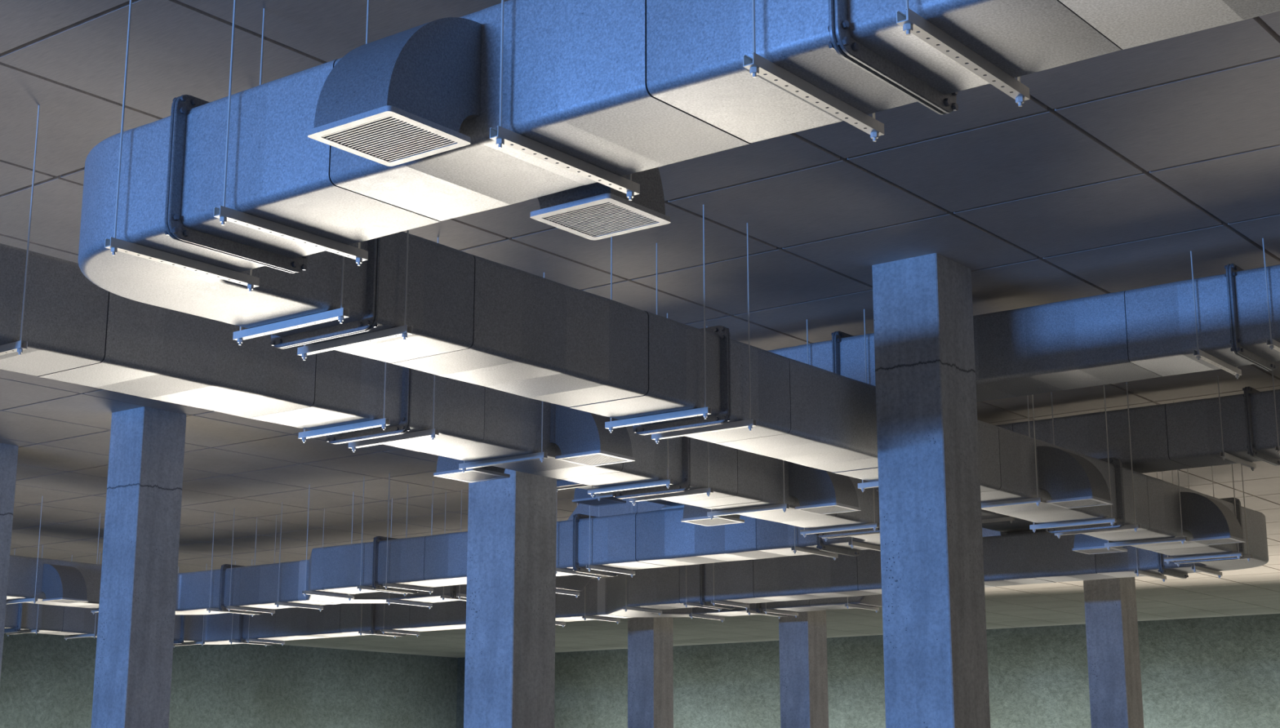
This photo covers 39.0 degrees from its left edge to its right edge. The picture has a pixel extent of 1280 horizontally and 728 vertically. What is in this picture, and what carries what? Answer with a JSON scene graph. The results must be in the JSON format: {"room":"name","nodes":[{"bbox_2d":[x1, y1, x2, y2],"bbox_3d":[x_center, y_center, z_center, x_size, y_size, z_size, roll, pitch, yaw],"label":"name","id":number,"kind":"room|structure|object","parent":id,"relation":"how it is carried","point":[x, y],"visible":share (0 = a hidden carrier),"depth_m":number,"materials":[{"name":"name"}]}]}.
{"room":"industrial building interior","nodes":[
{"label":"industrial building interior","id":0,"kind":"room"},
{"bbox_2d":[0,633,457,727],"bbox_3d":[-22.302,7.484,37.520,0.350,5.404,53.970,-10,-16,37],"label":"wall","id":1,"kind":"structure","parent":0,"point":[46,681],"depth_m":51.83,"materials":[{"name":"paint"}]},
{"bbox_2d":[0,0,1279,657],"bbox_3d":[-2.342,1.476,23.527,51.800,0.064,54.600,-10,-16,37],"label":"ceiling","id":2,"kind":"structure","parent":0,"point":[1117,166],"depth_m":12.88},
{"bbox_2d":[0,105,39,355],"bbox_3d":[-3.775,-0.717,10.485,0.865,1.476,0.043,-10,-16,37],"label":"hanger","id":3,"kind":"object","parent":2,"relation":"hanging from","point":[17,346],"visible":1,"depth_m":10.17,"materials":[{"name":"metal"}]},
{"bbox_2d":[5,545,43,636],"bbox_3d":[-10.257,3.788,30.178,0.865,1.476,0.043,-10,-16,37],"label":"hanger","id":4,"kind":"object","parent":2,"relation":"hanging from","point":[36,631],"visible":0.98,"depth_m":29.93,"materials":[{"name":"metal"}]},
{"bbox_2d":[4,602,185,644],"bbox_3d":[-10.791,4.006,29.417,0.811,0.678,7.797,-10,-16,37],"label":"air duct","id":5,"kind":"object","parent":4,"relation":"on","point":[51,620],"visible":0.3,"depth_m":30.21,"materials":[{"name":"metal"}]},
{"bbox_2d":[6,496,43,604],"bbox_3d":[-8.532,2.589,24.937,0.865,1.476,0.043,-10,-16,37],"label":"hanger","id":6,"kind":"object","parent":2,"relation":"hanging from","point":[34,600],"visible":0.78,"depth_m":24.70,"materials":[{"name":"metal"}]},
{"bbox_2d":[91,513,100,614],"bbox_3d":[-7.601,2.858,26.116,0.865,1.476,0.043,-10,-16,37],"label":"hanger","id":7,"kind":"object","parent":2,"relation":"hanging from","point":[93,611],"visible":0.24,"depth_m":26.37,"materials":[{"name":"metal"}]},
{"bbox_2d":[6,555,102,608],"bbox_3d":[-9.357,2.723,23.808,0.811,0.678,6.593,-10,-16,37],"label":"air duct","id":8,"kind":"object","parent":7,"relation":"on","point":[22,570],"visible":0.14,"depth_m":24.70,"materials":[{"name":"metal"}]},
{"bbox_2d":[41,564,88,604],"bbox_3d":[-7.860,2.993,24.731,0.507,0.515,0.441,-10,-16,37],"label":"air vent","id":9,"kind":"object","parent":8,"relation":"attached to","point":[60,584],"visible":1,"depth_m":24.61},
{"bbox_2d":[104,0,265,292],"bbox_3d":[-2.134,-1.141,8.632,0.043,1.476,0.865,-10,-16,37],"label":"hanger","id":10,"kind":"object","parent":2,"relation":"hanging from","point":[116,245],"visible":0.97,"depth_m":8.40,"materials":[{"name":"metal"}]},
{"bbox_2d":[78,115,368,337],"bbox_3d":[-2.022,-0.648,9.071,1.236,0.563,1.685,-10,-16,37],"label":"duct elbow","id":11,"kind":"object","parent":10,"relation":"on","point":[281,295],"visible":0.52,"depth_m":8.72,"materials":[{"name":"metal"}]},
{"bbox_2d":[206,511,257,617],"bbox_3d":[-5.940,2.929,26.428,0.043,1.476,0.865,-10,-16,37],"label":"hanger","id":12,"kind":"object","parent":2,"relation":"hanging from","point":[209,610],"visible":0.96,"depth_m":26.15,"materials":[{"name":"metal"}]},
{"bbox_2d":[175,568,224,614],"bbox_3d":[-6.596,3.340,26.506,1.692,0.563,1.230,-10,-16,37],"label":"air duct","id":13,"kind":"object","parent":12,"relation":"on","point":[193,588],"visible":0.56,"depth_m":26.32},
{"bbox_2d":[226,508,276,615],"bbox_3d":[-5.596,2.870,26.170,0.043,1.476,0.865,-10,-16,37],"label":"hanger","id":14,"kind":"object","parent":2,"relation":"hanging from","point":[229,607],"visible":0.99,"depth_m":25.97,"materials":[{"name":"metal"}]},
{"bbox_2d":[245,559,284,645],"bbox_3d":[-6.642,4.256,32.227,0.043,1.476,0.865,-10,-16,37],"label":"hanger","id":15,"kind":"object","parent":2,"relation":"hanging from","point":[248,640],"visible":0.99,"depth_m":32.01,"materials":[{"name":"metal"}]},
{"bbox_2d":[232,256,349,345],"bbox_3d":[-1.867,-0.877,9.784,0.865,1.476,0.043,-10,-16,37],"label":"hanger","id":16,"kind":"object","parent":2,"relation":"hanging from","point":[340,314],"visible":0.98,"depth_m":9.57,"materials":[{"name":"metal"}]},
{"bbox_2d":[213,0,369,266],"bbox_3d":[-1.537,-1.243,8.184,0.043,1.476,0.865,-10,-16,37],"label":"hanger","id":17,"kind":"object","parent":2,"relation":"hanging from","point":[224,214],"visible":0.99,"depth_m":7.93,"materials":[{"name":"metal"}]},
{"bbox_2d":[275,502,324,611],"bbox_3d":[-4.787,2.731,25.562,0.043,1.476,0.865,-10,-16,37],"label":"hanger","id":18,"kind":"object","parent":2,"relation":"hanging from","point":[277,604],"visible":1,"depth_m":25.35,"materials":[{"name":"metal"}]},
{"bbox_2d":[218,560,330,614],"bbox_3d":[-5.150,3.166,25.749,1.616,0.678,0.811,-10,-16,37],"label":"air duct","id":19,"kind":"object","parent":18,"relation":"on","point":[255,587],"visible":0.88,"depth_m":25.53,"materials":[{"name":"metal"}]},
{"bbox_2d":[302,484,354,601],"bbox_3d":[-4.124,2.381,24.030,0.043,1.476,0.865,-10,-16,37],"label":"hanger","id":20,"kind":"object","parent":2,"relation":"hanging from","point":[304,593],"visible":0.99,"depth_m":23.82,"materials":[{"name":"metal"}]},
{"bbox_2d":[298,362,390,443],"bbox_3d":[-2.053,-0.219,12.663,0.865,1.476,0.043,-10,-16,37],"label":"hanger","id":21,"kind":"object","parent":2,"relation":"hanging from","point":[383,423],"visible":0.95,"depth_m":12.45,"materials":[{"name":"metal"}]},
{"bbox_2d":[297,230,412,360],"bbox_3d":[-1.583,-0.795,10.143,0.865,1.476,0.043,-10,-16,37],"label":"hanger","id":22,"kind":"object","parent":2,"relation":"hanging from","point":[403,331],"visible":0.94,"depth_m":9.92,"materials":[{"name":"metal"}]},
{"bbox_2d":[358,603,397,638],"bbox_3d":[-4.401,3.870,30.544,0.043,1.476,0.865,-10,-16,37],"label":"hanger","id":23,"kind":"object","parent":2,"relation":"hanging from","point":[361,632],"visible":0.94,"depth_m":30.16,"materials":[{"name":"metal"}]},
{"bbox_2d":[238,578,621,644],"bbox_3d":[-3.644,4.113,29.890,8.112,0.678,0.811,-10,-16,37],"label":"air duct","id":24,"kind":"object","parent":23,"relation":"on","point":[338,620],"visible":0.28,"depth_m":30.14,"materials":[{"name":"metal"}]},
{"bbox_2d":[183,613,243,644],"bbox_3d":[-7.663,4.729,32.580,1.692,0.563,1.230,-10,-16,37],"label":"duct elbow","id":25,"kind":"object","parent":24,"relation":"attached to","point":[217,628],"visible":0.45,"depth_m":32.39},
{"bbox_2d":[356,476,408,596],"bbox_3d":[-3.309,2.241,23.418,0.043,1.476,0.865,-10,-16,37],"label":"hanger","id":26,"kind":"object","parent":2,"relation":"hanging from","point":[360,588],"visible":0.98,"depth_m":23.15,"materials":[{"name":"metal"}]},
{"bbox_2d":[348,237,439,452],"bbox_3d":[-1.761,-0.134,13.033,0.865,1.476,0.043,-10,-16,37],"label":"hanger","id":27,"kind":"object","parent":2,"relation":"hanging from","point":[433,433],"visible":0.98,"depth_m":12.82,"materials":[{"name":"metal"}]},
{"bbox_2d":[381,605,420,637],"bbox_3d":[-3.980,3.798,30.228,0.043,1.476,0.865,-10,-16,37],"label":"hanger","id":28,"kind":"object","parent":2,"relation":"hanging from","point":[383,631],"visible":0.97,"depth_m":30.00,"materials":[{"name":"metal"}]},
{"bbox_2d":[382,473,433,594],"bbox_3d":[-2.943,2.178,23.143,0.043,1.476,0.865,-10,-16,37],"label":"hanger","id":29,"kind":"object","parent":2,"relation":"hanging from","point":[386,585],"visible":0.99,"depth_m":22.93,"materials":[{"name":"metal"}]},
{"bbox_2d":[386,497,432,609],"bbox_3d":[-3.193,2.650,25.209,0.043,1.476,0.865,-10,-16,37],"label":"hanger","id":30,"kind":"object","parent":2,"relation":"hanging from","point":[388,602],"visible":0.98,"depth_m":25.02,"materials":[{"name":"metal"}]},
{"bbox_2d":[297,546,434,604],"bbox_3d":[-4.002,2.947,24.792,1.400,0.568,2.219,-10,-16,37],"label":"duct","id":31,"kind":"object","parent":30,"relation":"on","point":[314,570],"visible":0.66,"depth_m":24.77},
{"bbox_2d":[458,272,547,473],"bbox_3d":[-1.049,0.072,13.934,0.865,1.476,0.043,-10,-16,37],"label":"hanger","id":32,"kind":"object","parent":2,"relation":"hanging from","point":[541,455],"visible":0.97,"depth_m":13.72,"materials":[{"name":"metal"}]},
{"bbox_2d":[489,0,639,200],"bbox_3d":[-0.282,-1.459,7.241,0.043,1.476,0.865,-10,-16,37],"label":"hanger","id":33,"kind":"object","parent":2,"relation":"hanging from","point":[502,135],"visible":1,"depth_m":6.99,"materials":[{"name":"metal"}]},
{"bbox_2d":[555,502,579,598],"bbox_3d":[-1.074,2.286,23.618,0.043,1.476,0.865,-10,-16,37],"label":"hanger","id":34,"kind":"object","parent":2,"relation":"hanging from","point":[576,594],"visible":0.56,"depth_m":23.62,"materials":[{"name":"metal"}]},
{"bbox_2d":[405,584,577,602],"bbox_3d":[-1.967,2.812,24.203,2.562,0.678,0.811,-10,-16,37],"label":"air duct","id":35,"kind":"object","parent":34,"relation":"on","point":[451,591],"visible":0.2,"depth_m":24.29,"materials":[{"name":"metal"}]},
{"bbox_2d":[555,497,668,591],"bbox_3d":[-0.076,2.169,22.855,2.268,1.215,0.697,-10,-16,37],"label":"duct","id":36,"kind":"object","parent":35,"relation":"on","point":[575,582],"visible":0.06,"depth_m":22.85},
{"bbox_2d":[555,506,601,580],"bbox_3d":[-0.736,1.798,21.486,0.043,1.476,0.865,-10,-16,37],"label":"hanger","id":37,"kind":"object","parent":2,"relation":"hanging from","point":[557,570],"visible":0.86,"depth_m":21.22,"materials":[{"name":"metal"}]},
{"bbox_2d":[582,587,620,624],"bbox_3d":[-0.586,3.215,27.679,0.043,1.476,0.865,-10,-16,37],"label":"hanger","id":38,"kind":"object","parent":2,"relation":"hanging from","point":[584,617],"visible":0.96,"depth_m":27.44,"materials":[{"name":"metal"}]},
{"bbox_2d":[586,503,635,577],"bbox_3d":[-0.337,1.730,21.186,0.043,1.476,0.865,-10,-16,37],"label":"hanger","id":39,"kind":"object","parent":2,"relation":"hanging from","point":[589,567],"visible":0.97,"depth_m":20.93,"materials":[{"name":"metal"}]},
{"bbox_2d":[587,313,672,497],"bbox_3d":[-0.086,0.350,15.152,0.865,1.476,0.043,-10,-16,37],"label":"hanger","id":40,"kind":"object","parent":2,"relation":"hanging from","point":[667,482],"visible":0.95,"depth_m":14.94,"materials":[{"name":"metal"}]},
{"bbox_2d":[0,243,879,537],"bbox_3d":[-2.126,0.133,12.486,0.811,0.678,13.817,-10,-16,37],"label":"air duct","id":41,"kind":"object","parent":40,"relation":"on","point":[76,331],"visible":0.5,"depth_m":12.01,"materials":[{"name":"metal"}]},
{"bbox_2d":[433,455,510,482],"bbox_3d":[-1.315,0.643,14.457,0.507,0.515,0.441,-10,-16,37],"label":"air vent","id":42,"kind":"object","parent":41,"relation":"attached to","point":[446,468],"visible":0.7,"depth_m":14.36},
{"bbox_2d":[436,455,505,473],"bbox_3d":[-1.309,0.635,14.454,0.493,0.501,0.386,-10,-16,37],"label":"outlet","id":43,"kind":"object","parent":42,"relation":"attached to","point":[445,464],"depth_m":14.32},
{"bbox_2d":[550,403,635,466],"bbox_3d":[-0.364,0.480,13.743,0.507,0.515,0.441,-10,-16,37],"label":"air vent","id":44,"kind":"object","parent":41,"relation":"attached to","point":[582,437],"visible":0.96,"depth_m":13.60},
{"bbox_2d":[680,504,744,526],"bbox_3d":[0.710,1.229,17.020,0.507,0.515,0.441,-10,-16,37],"label":"air vent","id":45,"kind":"object","parent":41,"relation":"attached to","point":[696,515],"visible":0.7,"depth_m":16.92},
{"bbox_2d":[683,504,740,519],"bbox_3d":[0.716,1.221,17.017,0.493,0.501,0.386,-10,-16,37],"label":"outlet","id":46,"kind":"object","parent":45,"relation":"attached to","point":[690,512],"depth_m":16.88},
{"bbox_2d":[788,462,861,515],"bbox_3d":[1.661,1.065,16.305,0.507,0.515,0.441,-10,-16,37],"label":"air vent","id":47,"kind":"object","parent":41,"relation":"attached to","point":[817,491],"visible":0.95,"depth_m":16.16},
{"bbox_2d":[822,533,879,551],"bbox_3d":[2.333,1.521,18.560,1.237,0.563,1.566,-10,-16,37],"label":"duct elbow","id":48,"kind":"object","parent":41,"relation":"attached to","point":[873,540],"visible":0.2,"depth_m":18.79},
{"bbox_2d":[623,606,662,616],"bbox_3d":[0.044,2.886,26.241,0.043,1.476,0.865,-10,-16,37],"label":"hanger","id":49,"kind":"object","parent":2,"relation":"hanging from","point":[626,608],"visible":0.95,"depth_m":26.05,"materials":[{"name":"metal"}]},
{"bbox_2d":[597,568,727,618],"bbox_3d":[0.124,3.460,27.039,1.428,0.568,2.226,-10,-16,37],"label":"duct","id":50,"kind":"object","parent":49,"relation":"on","point":[614,593],"visible":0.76,"depth_m":26.83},
{"bbox_2d":[604,204,711,432],"bbox_3d":[0.116,-0.304,12.292,0.865,1.476,0.043,-10,-16,37],"label":"hanger","id":51,"kind":"object","parent":2,"relation":"hanging from","point":[704,411],"visible":0.98,"depth_m":12.11,"materials":[{"name":"metal"}]},
{"bbox_2d":[629,326,713,505],"bbox_3d":[0.261,0.450,15.591,0.865,1.476,0.043,-10,-16,37],"label":"hanger","id":52,"kind":"object","parent":2,"relation":"hanging from","point":[708,491],"visible":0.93,"depth_m":15.35,"materials":[{"name":"metal"}]},
{"bbox_2d":[661,504,684,510],"bbox_3d":[0.602,1.257,20.579,0.865,0.825,0.043,-10,-16,37],"label":"hanger","id":53,"kind":"object","parent":2,"relation":"hanging from","point":[682,505],"visible":0.02,"depth_m":20.65,"materials":[{"name":"metal"}]},
{"bbox_2d":[556,480,684,506],"bbox_3d":[-0.002,1.137,19.802,0.811,0.678,2.386,-10,-16,37],"label":"air duct","id":54,"kind":"object","parent":53,"relation":"on","point":[560,483],"visible":0.05,"depth_m":19.42,"materials":[{"name":"metal"}]},
{"bbox_2d":[572,488,626,506],"bbox_3d":[-0.429,1.290,20.208,0.507,0.515,0.441,-10,-16,37],"label":"air vent","id":55,"kind":"object","parent":54,"relation":"attached to","point":[581,495],"visible":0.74,"depth_m":20.11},
{"bbox_2d":[573,488,622,500],"bbox_3d":[-0.423,1.282,20.205,0.493,0.501,0.386,-10,-16,37],"label":"outlet","id":56,"kind":"object","parent":55,"relation":"attached to","point":[580,494],"depth_m":20.07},
{"bbox_2d":[683,565,721,612],"bbox_3d":[0.887,2.741,25.608,0.043,1.476,0.865,-10,-16,37],"label":"hanger","id":57,"kind":"object","parent":2,"relation":"hanging from","point":[686,604],"visible":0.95,"depth_m":25.25,"materials":[{"name":"metal"}]},
{"bbox_2d":[640,531,1188,609],"bbox_3d":[3.280,2.702,23.726,7.720,0.678,0.811,-10,-16,37],"label":"air duct","id":58,"kind":"object","parent":57,"relation":"on","point":[1037,557],"visible":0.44,"depth_m":23.80,"materials":[{"name":"metal"}]},
{"bbox_2d":[651,222,756,444],"bbox_3d":[0.436,-0.211,12.698,0.865,1.476,0.043,-10,-16,37],"label":"hanger","id":59,"kind":"object","parent":2,"relation":"hanging from","point":[749,423],"visible":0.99,"depth_m":12.51,"materials":[{"name":"metal"}]},
{"bbox_2d":[688,607,724,622],"bbox_3d":[1.013,3.151,27.399,0.043,1.476,0.865,-10,-16,37],"label":"hanger","id":60,"kind":"object","parent":2,"relation":"hanging from","point":[691,615],"visible":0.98,"depth_m":27.18,"materials":[{"name":"metal"}]},
{"bbox_2d":[711,563,749,609],"bbox_3d":[1.259,2.677,25.328,0.043,1.476,0.865,-10,-16,37],"label":"hanger","id":61,"kind":"object","parent":2,"relation":"hanging from","point":[713,602],"visible":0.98,"depth_m":25.06,"materials":[{"name":"metal"}]},
{"bbox_2d":[706,460,789,519],"bbox_3d":[0.972,0.656,16.490,0.865,1.476,0.043,-10,-16,37],"label":"hanger","id":62,"kind":"object","parent":2,"relation":"hanging from","point":[784,506],"visible":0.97,"depth_m":16.29,"materials":[{"name":"metal"}]},
{"bbox_2d":[763,602,798,617],"bbox_3d":[2.067,2.970,26.608,0.043,1.476,0.865,-10,-16,37],"label":"hanger","id":63,"kind":"object","parent":2,"relation":"hanging from","point":[766,611],"visible":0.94,"depth_m":26.38,"materials":[{"name":"metal"}]},
{"bbox_2d":[742,0,884,142],"bbox_3d":[0.628,-1.615,6.558,0.043,1.476,0.865,-10,-16,37],"label":"hanger","id":64,"kind":"object","parent":2,"relation":"hanging from","point":[758,64],"visible":1,"depth_m":6.33,"materials":[{"name":"metal"}]},
{"bbox_2d":[164,0,1279,273],"bbox_3d":[1.079,-1.320,6.134,7.424,0.678,0.811,-10,-16,37],"label":"air duct","id":65,"kind":"object","parent":64,"relation":"on","point":[620,87],"visible":0.95,"depth_m":6.71,"materials":[{"name":"metal"}]},
{"bbox_2d":[307,17,481,166],"bbox_3d":[-0.922,-1.089,6.885,0.441,0.515,0.507,-10,-16,37],"label":"air vent","id":66,"kind":"object","parent":65,"relation":"attached to","point":[406,95],"visible":1,"depth_m":6.76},
{"bbox_2d":[530,167,670,239],"bbox_3d":[-0.189,-0.877,7.812,0.441,0.515,0.507,-10,-16,37],"label":"air vent","id":67,"kind":"object","parent":65,"relation":"attached to","point":[597,211],"visible":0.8,"depth_m":7.74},
{"bbox_2d":[791,525,838,560],"bbox_3d":[1.876,1.349,19.524,0.043,1.476,0.865,-10,-16,37],"label":"hanger","id":68,"kind":"object","parent":2,"relation":"hanging from","point":[795,549],"visible":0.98,"depth_m":19.31,"materials":[{"name":"metal"}]},
{"bbox_2d":[322,507,860,593],"bbox_3d":[-0.889,2.197,21.515,7.636,0.678,0.811,-10,-16,37],"label":"air duct","id":69,"kind":"object","parent":68,"relation":"on","point":[657,539],"visible":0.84,"depth_m":20.78,"materials":[{"name":"metal"}]},
{"bbox_2d":[800,487,879,537],"bbox_3d":[1.933,0.934,17.707,0.865,1.476,0.043,-10,-16,37],"label":"hanger","id":70,"kind":"object","parent":2,"relation":"hanging from","point":[874,526],"visible":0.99,"depth_m":17.50,"materials":[{"name":"metal"}]},
{"bbox_2d":[844,596,879,613],"bbox_3d":[3.154,2.783,25.792,0.043,1.476,0.865,-10,-16,37],"label":"hanger","id":71,"kind":"object","parent":2,"relation":"hanging from","point":[847,605],"visible":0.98,"depth_m":25.59,"materials":[{"name":"metal"}]},
{"bbox_2d":[703,596,877,617],"bbox_3d":[2.216,3.316,26.410,2.674,0.678,0.811,-10,-16,37],"label":"air duct","id":72,"kind":"object","parent":71,"relation":"on","point":[833,603],"visible":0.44,"depth_m":26.08,"materials":[{"name":"metal"}]},
{"bbox_2d":[857,527,1000,606],"bbox_3d":[4.146,2.667,25.034,2.254,1.215,0.697,-10,-16,37],"label":"duct","id":73,"kind":"object","parent":72,"relation":"on","point":[871,600],"visible":0.06,"depth_m":25.32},
{"bbox_2d":[848,537,880,551],"bbox_3d":[2.430,1.254,19.108,0.043,1.476,0.865,-10,-16,37],"label":"hanger","id":74,"kind":"object","parent":2,"relation":"hanging from","point":[852,544],"visible":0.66,"depth_m":18.79,"materials":[{"name":"metal"}]},
{"bbox_2d":[857,480,878,492],"bbox_3d":[2.158,0.656,14.792,0.865,0.718,0.043,-10,-16,37],"label":"hanger","id":75,"kind":"object","parent":2,"relation":"hanging from","point":[863,486],"visible":0.23,"depth_m":14.91,"materials":[{"name":"metal"}]},
{"bbox_2d":[896,0,1030,106],"bbox_3d":[1.093,-1.695,6.208,0.043,1.476,0.865,-10,-16,37],"label":"hanger","id":76,"kind":"object","parent":2,"relation":"hanging from","point":[913,23],"visible":1,"depth_m":6.00,"materials":[{"name":"metal"}]},
{"bbox_2d":[982,516,1014,523],"bbox_3d":[4.106,1.549,21.859,0.865,0.825,0.043,-10,-16,37],"label":"hanger","id":77,"kind":"object","parent":2,"relation":"hanging from","point":[1011,519],"visible":0.46,"depth_m":21.62,"materials":[{"name":"metal"}]},
{"bbox_2d":[981,509,1046,535],"bbox_3d":[4.195,1.630,21.960,0.811,0.678,2.449,-10,-16,37],"label":"air duct","id":78,"kind":"object","parent":77,"relation":"on","point":[1019,526],"visible":0.09,"depth_m":22.26,"materials":[{"name":"metal"}]},
{"bbox_2d":[981,394,1042,508],"bbox_3d":[3.149,0.573,16.130,0.865,1.476,0.043,-10,-16,37],"label":"hanger","id":79,"kind":"object","parent":2,"relation":"hanging from","point":[1037,500],"visible":0.65,"depth_m":15.86,"materials":[{"name":"metal"}]},
{"bbox_2d":[1026,385,1116,533],"bbox_3d":[4.114,0.853,17.352,0.865,1.476,0.043,-10,-16,37],"label":"hanger","id":80,"kind":"object","parent":2,"relation":"hanging from","point":[1111,520],"visible":0.98,"depth_m":17.17,"materials":[{"name":"metal"}]},
{"bbox_2d":[1050,382,1140,538],"bbox_3d":[4.452,0.950,17.779,0.865,1.476,0.043,-10,-16,37],"label":"hanger","id":81,"kind":"object","parent":2,"relation":"hanging from","point":[1135,526],"visible":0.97,"depth_m":17.58,"materials":[{"name":"metal"}]},
{"bbox_2d":[270,231,1244,564],"bbox_3d":[2.265,0.690,14.926,0.811,0.678,13.131,-10,-16,37],"label":"air duct","id":82,"kind":"object","parent":81,"relation":"on","point":[473,319],"visible":0.73,"depth_m":11.69,"materials":[{"name":"metal"}]},
{"bbox_2d":[1036,446,1112,508],"bbox_3d":[3.829,0.980,15.934,0.507,0.515,0.441,-10,-16,37],"label":"air vent","id":83,"kind":"object","parent":82,"relation":"attached to","point":[1072,481],"visible":1,"depth_m":15.80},
{"bbox_2d":[1071,533,1127,554],"bbox_3d":[4.904,1.729,19.211,0.507,0.515,0.441,-10,-16,37],"label":"air vent","id":84,"kind":"object","parent":82,"relation":"attached to","point":[1083,544],"visible":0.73,"depth_m":19.09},
{"bbox_2d":[1073,533,1122,548],"bbox_3d":[4.909,1.721,19.208,0.493,0.501,0.386,-10,-16,37],"label":"outlet","id":85,"kind":"object","parent":84,"relation":"attached to","point":[1081,540],"depth_m":19.06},
{"bbox_2d":[1179,492,1245,545],"bbox_3d":[5.854,1.566,18.497,0.507,0.515,0.441,-10,-16,37],"label":"air vent","id":86,"kind":"object","parent":82,"relation":"attached to","point":[1210,522],"visible":1,"depth_m":18.37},
{"bbox_2d":[1162,506,1268,573],"bbox_3d":[6.524,2.019,20.740,1.227,0.563,1.587,-10,-16,37],"label":"duct elbow","id":87,"kind":"object","parent":82,"relation":"attached to","point":[1255,521],"visible":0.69,"depth_m":20.41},
{"bbox_2d":[1100,401,1186,550],"bbox_3d":[5.182,1.161,18.703,0.865,1.476,0.043,-10,-16,37],"label":"hanger","id":88,"kind":"object","parent":2,"relation":"hanging from","point":[1182,540],"visible":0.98,"depth_m":18.48,"materials":[{"name":"metal"}]},
{"bbox_2d":[1134,471,1166,582],"bbox_3d":[6.088,1.847,21.701,0.043,1.476,0.865,-10,-16,37],"label":"hanger","id":89,"kind":"object","parent":2,"relation":"hanging from","point":[1137,572],"visible":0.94,"depth_m":21.45,"materials":[{"name":"metal"}]},
{"bbox_2d":[1161,464,1242,564],"bbox_3d":[6.161,1.444,19.941,0.865,1.476,0.043,-10,-16,37],"label":"hanger","id":90,"kind":"object","parent":2,"relation":"hanging from","point":[1238,554],"visible":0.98,"depth_m":19.74,"materials":[{"name":"metal"}]},
{"bbox_2d":[1186,466,1222,578],"bbox_3d":[6.632,1.753,21.293,0.043,1.476,0.865,-10,-16,37],"label":"hanger","id":91,"kind":"object","parent":2,"relation":"hanging from","point":[1194,567],"visible":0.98,"depth_m":21.11,"materials":[{"name":"metal"}]},
{"bbox_2d":[1171,464,1252,566],"bbox_3d":[6.344,1.497,20.174,0.865,1.476,0.043,-10,-16,37],"label":"hanger","id":92,"kind":"object","parent":2,"relation":"hanging from","point":[1248,557],"visible":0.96,"depth_m":19.89,"materials":[{"name":"metal"}]},
{"bbox_2d":[1190,250,1241,378],"bbox_3d":[4.296,-0.359,13.515,0.043,0.825,0.865,-10,-16,37],"label":"hanger","id":93,"kind":"object","parent":2,"relation":"hanging from","point":[1199,354],"visible":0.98,"depth_m":13.29,"materials":[{"name":"metal"}]},
{"bbox_2d":[768,263,1279,402],"bbox_3d":[4.239,-0.294,13.545,12.774,0.678,0.811,-10,-16,37],"label":"air duct","id":94,"kind":"object","parent":93,"relation":"on","point":[1148,332],"visible":0.35,"depth_m":13.69,"materials":[{"name":"metal"}]},
{"bbox_2d":[1217,375,1256,471],"bbox_3d":[5.814,0.586,17.647,0.043,0.825,0.865,-10,-16,37],"label":"hanger","id":95,"kind":"object","parent":2,"relation":"hanging from","point":[1224,455],"visible":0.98,"depth_m":17.42,"materials":[{"name":"metal"}]},
{"bbox_2d":[1262,238,1279,351],"bbox_3d":[4.716,-0.431,13.199,0.043,0.825,0.865,-10,-16,37],"label":"hanger","id":96,"kind":"object","parent":2,"relation":"hanging from","point":[1273,344],"visible":1,"depth_m":12.86,"materials":[{"name":"metal"}]},
{"bbox_2d":[1271,370,1279,454],"bbox_3d":[6.229,0.514,17.335,0.043,0.825,0.865,-10,-16,37],"label":"hanger","id":97,"kind":"object","parent":2,"relation":"hanging from","point":[1277,448],"visible":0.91,"depth_m":17.00,"materials":[{"name":"metal"}]},
{"bbox_2d":[995,386,1279,473],"bbox_3d":[7.785,0.302,16.154,11.262,0.678,0.811,-10,-16,37],"label":"air duct","id":98,"kind":"object","parent":97,"relation":"on","point":[1181,435],"visible":0.45,"depth_m":17.69,"materials":[{"name":"metal"}]},
{"bbox_2d":[456,613,1279,727],"bbox_3d":[15.381,8.550,42.212,53.480,5.404,0.350,-10,-16,37],"label":"wall","id":99,"kind":"structure","parent":0,"point":[1211,672],"depth_m":46.60,"materials":[{"name":"paint"}]},
{"bbox_3d":[-3.677,5.827,17.695,53.760,0.210,62.300,-10,-16,37],"label":"floor","id":100,"kind":"structure","parent":0,"visible":0},
{"bbox_2d":[0,443,18,680],"bbox_3d":[-7.643,3.582,20.467,0.549,5.404,0.560,-10,-16,37],"label":"concrete column","id":101,"kind":"structure","parent":100,"relation":"on","point":[8,453],"depth_m":20.86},
{"bbox_2d":[91,406,186,727],"bbox_3d":[-5.225,3.166,18.652,0.549,5.404,0.560,-10,-16,37],"label":"concrete column","id":102,"kind":"structure","parent":100,"relation":"on","point":[134,655],"depth_m":18.68,"materials":[{"name":"concrete"}]},
{"bbox_2d":[463,468,556,727],"bbox_3d":[-1.117,2.460,15.566,0.549,5.404,0.560,-10,-16,37],"label":"concrete column","id":103,"kind":"structure","parent":100,"relation":"on","point":[509,670],"depth_m":15.46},
{"bbox_2d":[627,617,673,727],"bbox_3d":[0.178,5.843,30.363,0.549,5.404,0.560,-10,-16,37],"label":"concrete column","id":104,"kind":"structure","parent":100,"relation":"on","point":[650,639],"depth_m":30.31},
{"bbox_2d":[778,610,828,727],"bbox_3d":[2.595,5.428,28.547,0.549,5.404,0.560,-10,-16,37],"label":"concrete column","id":105,"kind":"structure","parent":100,"relation":"on","point":[802,639],"depth_m":28.48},
{"bbox_2d":[871,253,990,727],"bbox_3d":[2.139,1.900,13.121,0.549,5.404,0.560,-10,-16,37],"label":"concrete column","id":106,"kind":"structure","parent":100,"relation":"on","point":[935,655],"depth_m":13.12,"materials":[{"name":"concrete"}]},
{"bbox_2d":[1083,577,1143,727],"bbox_3d":[6.704,4.721,25.461,0.549,5.404,0.560,-10,-16,37],"label":"concrete column","id":107,"kind":"structure","parent":100,"relation":"on","point":[1114,677],"depth_m":25.40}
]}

